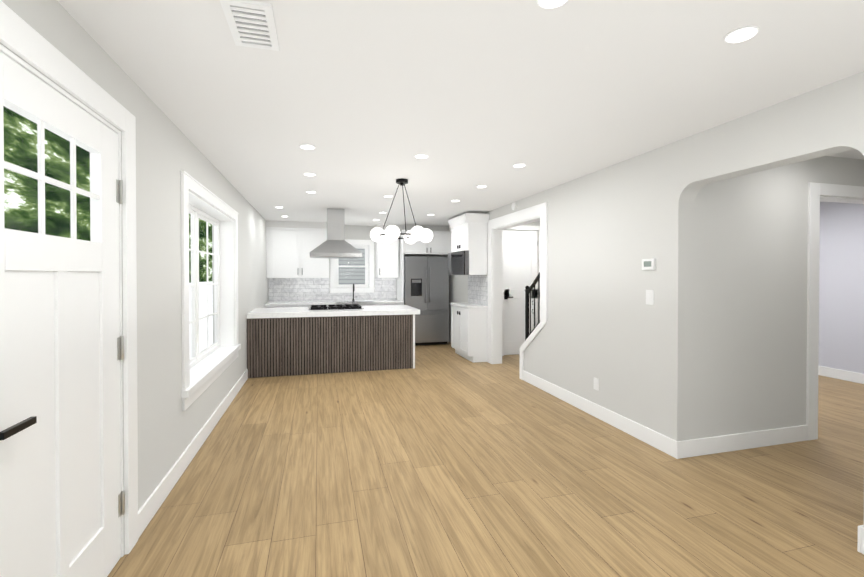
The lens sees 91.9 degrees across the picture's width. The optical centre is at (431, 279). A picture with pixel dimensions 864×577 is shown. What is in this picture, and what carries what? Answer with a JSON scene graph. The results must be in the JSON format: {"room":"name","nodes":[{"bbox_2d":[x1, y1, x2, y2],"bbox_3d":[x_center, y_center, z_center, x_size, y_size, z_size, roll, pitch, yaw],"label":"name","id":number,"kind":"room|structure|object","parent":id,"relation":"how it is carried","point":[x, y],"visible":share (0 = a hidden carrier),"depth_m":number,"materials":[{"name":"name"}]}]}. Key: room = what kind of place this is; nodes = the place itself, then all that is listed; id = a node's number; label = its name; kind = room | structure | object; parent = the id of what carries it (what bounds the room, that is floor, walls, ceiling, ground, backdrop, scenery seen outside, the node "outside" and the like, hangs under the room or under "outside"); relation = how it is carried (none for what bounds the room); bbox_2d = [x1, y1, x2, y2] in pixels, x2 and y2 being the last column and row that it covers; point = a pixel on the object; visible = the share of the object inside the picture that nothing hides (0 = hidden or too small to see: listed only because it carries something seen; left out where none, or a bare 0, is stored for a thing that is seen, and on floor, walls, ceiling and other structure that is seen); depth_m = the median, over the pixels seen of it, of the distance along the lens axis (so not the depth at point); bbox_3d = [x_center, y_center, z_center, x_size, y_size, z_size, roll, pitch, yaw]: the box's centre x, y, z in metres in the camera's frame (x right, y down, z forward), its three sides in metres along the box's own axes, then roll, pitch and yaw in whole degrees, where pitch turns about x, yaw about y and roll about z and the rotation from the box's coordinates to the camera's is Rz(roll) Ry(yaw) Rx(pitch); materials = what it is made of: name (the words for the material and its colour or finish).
{"room":"open-plan living room","nodes":[
{"label":"open-plan living room","id":0,"kind":"room"},
{"bbox_2d":[0,0,267,554],"bbox_3d":[-1.929,0.155,3.107,0.230,2.400,10.620,0,1,-15],"label":"wall","id":1,"kind":"structure","parent":0,"point":[167,150],"depth_m":2.55,"materials":[{"name":"white paint"}]},
{"bbox_2d":[0,52,124,576],"bbox_3d":[-1.393,0.335,1.590,0.102,2.067,0.947,0,1,-15],"label":"front door","id":2,"kind":"structure","parent":1,"relation":"in","point":[62,502],"depth_m":1.57,"materials":[{"name":"white wood"}]},
{"bbox_2d":[0,0,137,556],"bbox_3d":[-1.426,0.267,1.576,0.105,2.205,1.210,0,1,-15],"label":"door frame","id":3,"kind":"structure","parent":1,"relation":"attached to","point":[24,40],"depth_m":2.05,"materials":[{"name":"white wood"}]},
{"bbox_2d":[138,369,247,538],"bbox_3d":[-2.012,1.283,3.890,0.016,0.130,3.535,0,1,-15],"label":"baseboard","id":4,"kind":"structure","parent":1,"relation":"attached to","point":[150,507],"depth_m":2.88,"materials":[{"name":"white wood"}]},
{"bbox_2d":[180,170,240,410],"bbox_3d":[-2.108,0.075,3.907,0.245,1.695,2.080,0,1,-15],"label":"window","id":5,"kind":"structure","parent":1,"relation":"in","point":[196,214],"depth_m":3.91,"materials":[{"name":"white wood"}]},
{"bbox_2d":[266,221,448,301],"bbox_3d":[0.542,0.100,9.008,8.040,2.400,0.530,0,1,-15],"label":"wall","id":6,"kind":"structure","parent":0,"point":[355,232],"depth_m":8.45,"materials":[{"name":"white paint"}]},
{"bbox_2d":[266,227,328,278],"bbox_3d":[-2.567,-0.499,8.045,1.132,0.945,0.339,0,1,-15],"label":"upper cabinet","id":7,"kind":"object","parent":6,"relation":"attached to","point":[297,276],"depth_m":7.87,"materials":[{"name":"white wood"}]},
{"bbox_2d":[330,239,374,292],"bbox_3d":[-1.630,-0.265,8.532,0.900,1.080,0.200,0,1,-15],"label":"window","id":8,"kind":"structure","parent":6,"relation":"in","point":[358,285],"depth_m":8.55,"materials":[{"name":"white wood"}]},
{"bbox_2d":[375,237,398,278],"bbox_3d":[-0.918,-0.503,8.494,0.426,0.945,0.339,0,1,-15],"label":"upper cabinet","id":9,"kind":"object","parent":6,"relation":"attached to","point":[386,255],"depth_m":8.35,"materials":[{"name":"white wood"}]},
{"bbox_2d":[57,0,863,225],"bbox_3d":[1.844,-1.114,4.122,8.090,0.120,10.620,0,1,-15],"label":"ceiling","id":10,"kind":"structure","parent":0,"point":[369,100],"depth_m":2.21,"materials":[{"name":"white paint"}]},
{"bbox_2d":[220,0,279,50],"bbox_3d":[-0.728,-1.025,1.692,0.180,0.012,0.320,0,1,-15],"label":"ceiling vent","id":11,"kind":"object","parent":10,"relation":"in","point":[251,24],"visible":0.98,"depth_m":1.67,"materials":[{"name":"white plastic"}]},
{"bbox_2d":[299,144,314,149],"bbox_3d":[-0.981,-1.042,3.277,0.113,0.007,0.133,0,1,-15],"label":"recessed light","id":12,"kind":"object","parent":10,"relation":"in","point":[304,146],"depth_m":3.27,"materials":[{"name":"white plastic"}]},
{"bbox_2d":[310,208,361,258],"bbox_3d":[-1.492,-0.702,6.462,0.760,0.741,0.600,0,1,-15],"label":"range hood","id":13,"kind":"object","parent":10,"relation":"hanging from","point":[335,244],"visible":1,"depth_m":6.32,"materials":[{"name":"silver metal"}]},
{"bbox_2d":[370,179,432,243],"bbox_3d":[-0.319,-0.723,4.439,0.673,0.662,0.617,0,1,-15],"label":"chandelier","id":14,"kind":"object","parent":10,"relation":"hanging from","point":[391,233],"visible":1,"depth_m":4.33,"materials":[{"name":"white glass"}]},
{"bbox_2d":[414,154,428,158],"bbox_3d":[-0.089,-1.045,3.542,0.115,0.007,0.129,0,1,-15],"label":"recessed light","id":15,"kind":"object","parent":10,"relation":"in","point":[421,156],"depth_m":3.54,"materials":[{"name":"white plastic"}]},
{"bbox_2d":[513,163,525,166],"bbox_3d":[0.806,-1.047,3.824,0.121,0.007,0.114,0,1,-15],"label":"recessed light","id":16,"kind":"object","parent":10,"relation":"in","point":[515,165],"depth_m":3.83,"materials":[{"name":"white plastic"}]},
{"bbox_2d":[536,0,567,8],"bbox_3d":[0.437,-1.026,1.548,0.113,0.007,0.063,0,1,-15],"label":"recessed light","id":17,"kind":"object","parent":10,"relation":"in","point":[546,4],"depth_m":1.55,"materials":[{"name":"white plastic"}]},
{"bbox_2d":[724,26,758,42],"bbox_3d":[1.295,-1.028,1.750,0.125,0.007,0.123,0,1,-15],"label":"recessed light","id":18,"kind":"object","parent":10,"relation":"in","point":[741,34],"depth_m":1.75,"materials":[{"name":"white plastic"}]},
{"bbox_2d":[107,342,863,576],"bbox_3d":[1.844,1.396,4.146,8.090,0.100,10.620,0,1,-15],"label":"floor","id":19,"kind":"structure","parent":0,"point":[444,460],"depth_m":2.67,"materials":[{"name":"brown wood"}]},
{"bbox_2d":[246,313,417,377],"bbox_3d":[-1.499,0.922,6.382,2.312,0.804,1.000,0,1,-15],"label":"kitchen island","id":20,"kind":"object","parent":19,"relation":"on","point":[286,341],"depth_m":5.88,"materials":[{"name":"brown wood"}]},
{"bbox_2d":[246,305,419,316],"bbox_3d":[-1.460,0.485,6.382,2.388,0.070,1.012,0,1,-15],"label":"island countertop","id":21,"kind":"structure","parent":20,"relation":"on","point":[379,310],"depth_m":6.03,"materials":[{"name":"white stone"}]},
{"bbox_2d":[308,304,363,309],"bbox_3d":[-1.489,0.428,6.463,0.800,0.040,0.520,0,1,-15],"label":"cooktop","id":22,"kind":"object","parent":21,"relation":"in","point":[336,307],"visible":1,"depth_m":6.30,"materials":[{"name":"black glass"}]},
{"bbox_2d":[357,303,380,305],"bbox_3d":[-1.357,0.890,8.242,0.556,0.835,0.619,0,1,-15],"label":"base cabinet","id":23,"kind":"object","parent":19,"relation":"on","point":[361,304],"depth_m":7.96,"materials":[{"name":"white"}]},
{"bbox_2d":[265,299,400,306],"bbox_3d":[-1.864,0.453,8.092,2.508,0.040,0.635,0,1,-15],"label":"countertop","id":24,"kind":"structure","parent":23,"relation":"on","point":[304,302],"depth_m":8.02,"materials":[{"name":"white stone"}]},
{"bbox_2d":[381,303,402,304],"bbox_3d":[-0.933,0.888,8.358,0.573,0.835,0.619,0,1,-15],"label":"base cabinet","id":25,"kind":"object","parent":19,"relation":"on","point":[381,303],"depth_m":8.07,"materials":[{"name":"white"}]},
{"bbox_2d":[397,230,450,304],"bbox_3d":[-0.152,0.169,8.558,1.032,2.269,0.629,0,1,-15],"label":"tall cabinet","id":26,"kind":"object","parent":19,"relation":"on","point":[439,244],"visible":0.65,"depth_m":8.32,"materials":[{"name":"white wood"}]},
{"bbox_2d":[404,256,448,345],"bbox_3d":[-0.172,0.430,8.477,0.880,1.749,0.726,0,1,-15],"label":"fridge","id":27,"kind":"object","parent":19,"relation":"on","point":[426,286],"visible":0.85,"depth_m":8.19,"materials":[{"name":"silver metal"}]},
{"bbox_2d":[448,213,488,362],"bbox_3d":[0.571,0.138,7.029,0.440,2.359,0.965,0,1,-15],"label":"tall cabinet","id":28,"kind":"object","parent":19,"relation":"on","point":[467,255],"visible":0.96,"depth_m":6.67,"materials":[{"name":"white wood"}]},
{"bbox_2d":[504,221,539,322],"bbox_3d":[1.472,0.116,7.308,1.140,2.400,0.140,0,1,-15],"label":"wall","id":29,"kind":"structure","parent":0,"point":[537,223],"depth_m":7.33,"materials":[{"name":"white paint"}]},
{"bbox_2d":[502,225,539,355],"bbox_3d":[1.556,0.192,7.249,0.830,2.250,0.018,0,1,-15],"label":"door frame","id":30,"kind":"structure","parent":29,"relation":"attached to","point":[526,227],"depth_m":7.16,"materials":[{"name":"white wood"}]},
{"bbox_2d":[504,230,537,354],"bbox_3d":[1.548,0.231,7.283,0.664,2.159,0.090,0,1,-15],"label":"hall door","id":31,"kind":"structure","parent":29,"relation":"in","point":[520,261],"depth_m":7.28,"materials":[{"name":"white wood"}]},
{"bbox_2d":[444,71,863,526],"bbox_3d":[1.680,0.146,4.090,0.150,2.400,10.620,0,1,-15],"label":"wall","id":32,"kind":"structure","parent":0,"point":[610,228],"depth_m":3.47,"materials":[{"name":"white paint"}]},
{"bbox_2d":[511,202,516,209],"bbox_3d":[1.129,-1.004,5.753,0.034,0.110,0.110,0,1,-15],"label":"smoke detector","id":33,"kind":"object","parent":32,"relation":"attached to","point":[514,206],"visible":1,"depth_m":5.73,"materials":[{"name":"white plastic"}]},
{"bbox_2d":[488,202,547,379],"bbox_3d":[1.205,0.205,5.816,0.180,2.250,1.760,0,1,-15],"label":"door frame","id":34,"kind":"structure","parent":32,"relation":"attached to","point":[539,212],"depth_m":6.42,"materials":[{"name":"white wood"}]},
{"bbox_2d":[525,272,539,339],"bbox_3d":[1.333,0.350,5.367,0.056,1.060,0.503,0,1,-15],"label":"stair railing","id":35,"kind":"object","parent":32,"relation":"attached to","point":[528,289],"visible":0.75,"depth_m":5.50,"materials":[{"name":"black metal"}]},
{"bbox_2d":[594,377,598,390],"bbox_3d":[1.603,1.024,4.079,0.009,0.115,0.075,0,1,-15],"label":"outlet","id":36,"kind":"object","parent":32,"relation":"attached to","point":[596,383],"visible":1,"depth_m":4.07,"materials":[{"name":"white plastic"}]},
{"bbox_2d":[523,370,681,458],"bbox_3d":[1.529,1.279,4.338,0.016,0.130,2.471,0,1,-15],"label":"baseboard","id":37,"kind":"structure","parent":32,"relation":"attached to","point":[672,447],"depth_m":3.82,"materials":[{"name":"white wood"}]},
{"bbox_2d":[642,258,655,269],"bbox_3d":[1.772,-0.122,3.418,0.024,0.090,0.130,0,1,-15],"label":"thermostat","id":38,"kind":"object","parent":32,"relation":"attached to","point":[648,264],"visible":1,"depth_m":3.40,"materials":[{"name":"white plastic"}]},
{"bbox_2d":[646,290,653,304],"bbox_3d":[1.780,0.148,3.417,0.010,0.120,0.080,0,1,-15],"label":"light switch","id":39,"kind":"object","parent":32,"relation":"attached to","point":[649,297],"visible":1,"depth_m":3.41,"materials":[{"name":"white plastic"}]},
{"bbox_2d":[857,525,863,553],"bbox_3d":[2.541,1.314,0.622,0.016,0.130,3.056,0,1,-15],"label":"baseboard","id":40,"kind":"structure","parent":32,"relation":"attached to","point":[860,547],"depth_m":2.08,"materials":[{"name":"white wood"}]},
{"bbox_2d":[693,156,863,438],"bbox_3d":[3.301,0.151,3.619,2.730,2.400,0.140,0,1,-15],"label":"wall","id":41,"kind":"structure","parent":0,"point":[750,296],"depth_m":3.33,"materials":[{"name":"white paint"}]},
{"bbox_2d":[682,425,807,457],"bbox_3d":[2.513,1.288,3.336,1.315,0.130,0.020,0,1,-15],"label":"baseboard","id":42,"kind":"structure","parent":41,"relation":"attached to","point":[762,438],"depth_m":3.31,"materials":[{"name":"white wood"}]},
{"bbox_2d":[806,182,863,439],"bbox_3d":[3.783,0.270,3.742,1.355,2.160,0.158,0,1,-15],"label":"door frame","id":43,"kind":"structure","parent":41,"relation":"attached to","point":[841,193],"depth_m":3.50,"materials":[{"name":"white wood"}]},
{"bbox_2d":[818,202,863,373],"bbox_3d":[5.524,0.133,5.520,0.140,2.400,2.640,0,1,-15],"label":"wall","id":44,"kind":"structure","parent":0,"point":[841,297],"depth_m":5.51,"materials":[{"name":"grey paint"}]},
{"bbox_2d":[818,366,863,383],"bbox_3d":[5.431,1.267,5.578,0.016,0.130,2.500,0,1,-15],"label":"baseboard","id":45,"kind":"structure","parent":44,"relation":"attached to","point":[856,377],"depth_m":5.54,"materials":[{"name":"white wood"}]},
{"label":"outside","id":46,"kind":"structure","parent":0,"visible":0},
{"bbox_2d":[3,106,212,357],"bbox_3d":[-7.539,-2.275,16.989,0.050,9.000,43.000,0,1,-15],"label":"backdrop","id":47,"kind":"structure","parent":46,"point":[18,136],"depth_m":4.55,"materials":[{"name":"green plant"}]},
{"bbox_2d":[339,249,364,284],"bbox_3d":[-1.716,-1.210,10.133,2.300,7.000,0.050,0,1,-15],"label":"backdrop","id":48,"kind":"structure","parent":46,"point":[351,274],"depth_m":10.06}
]}

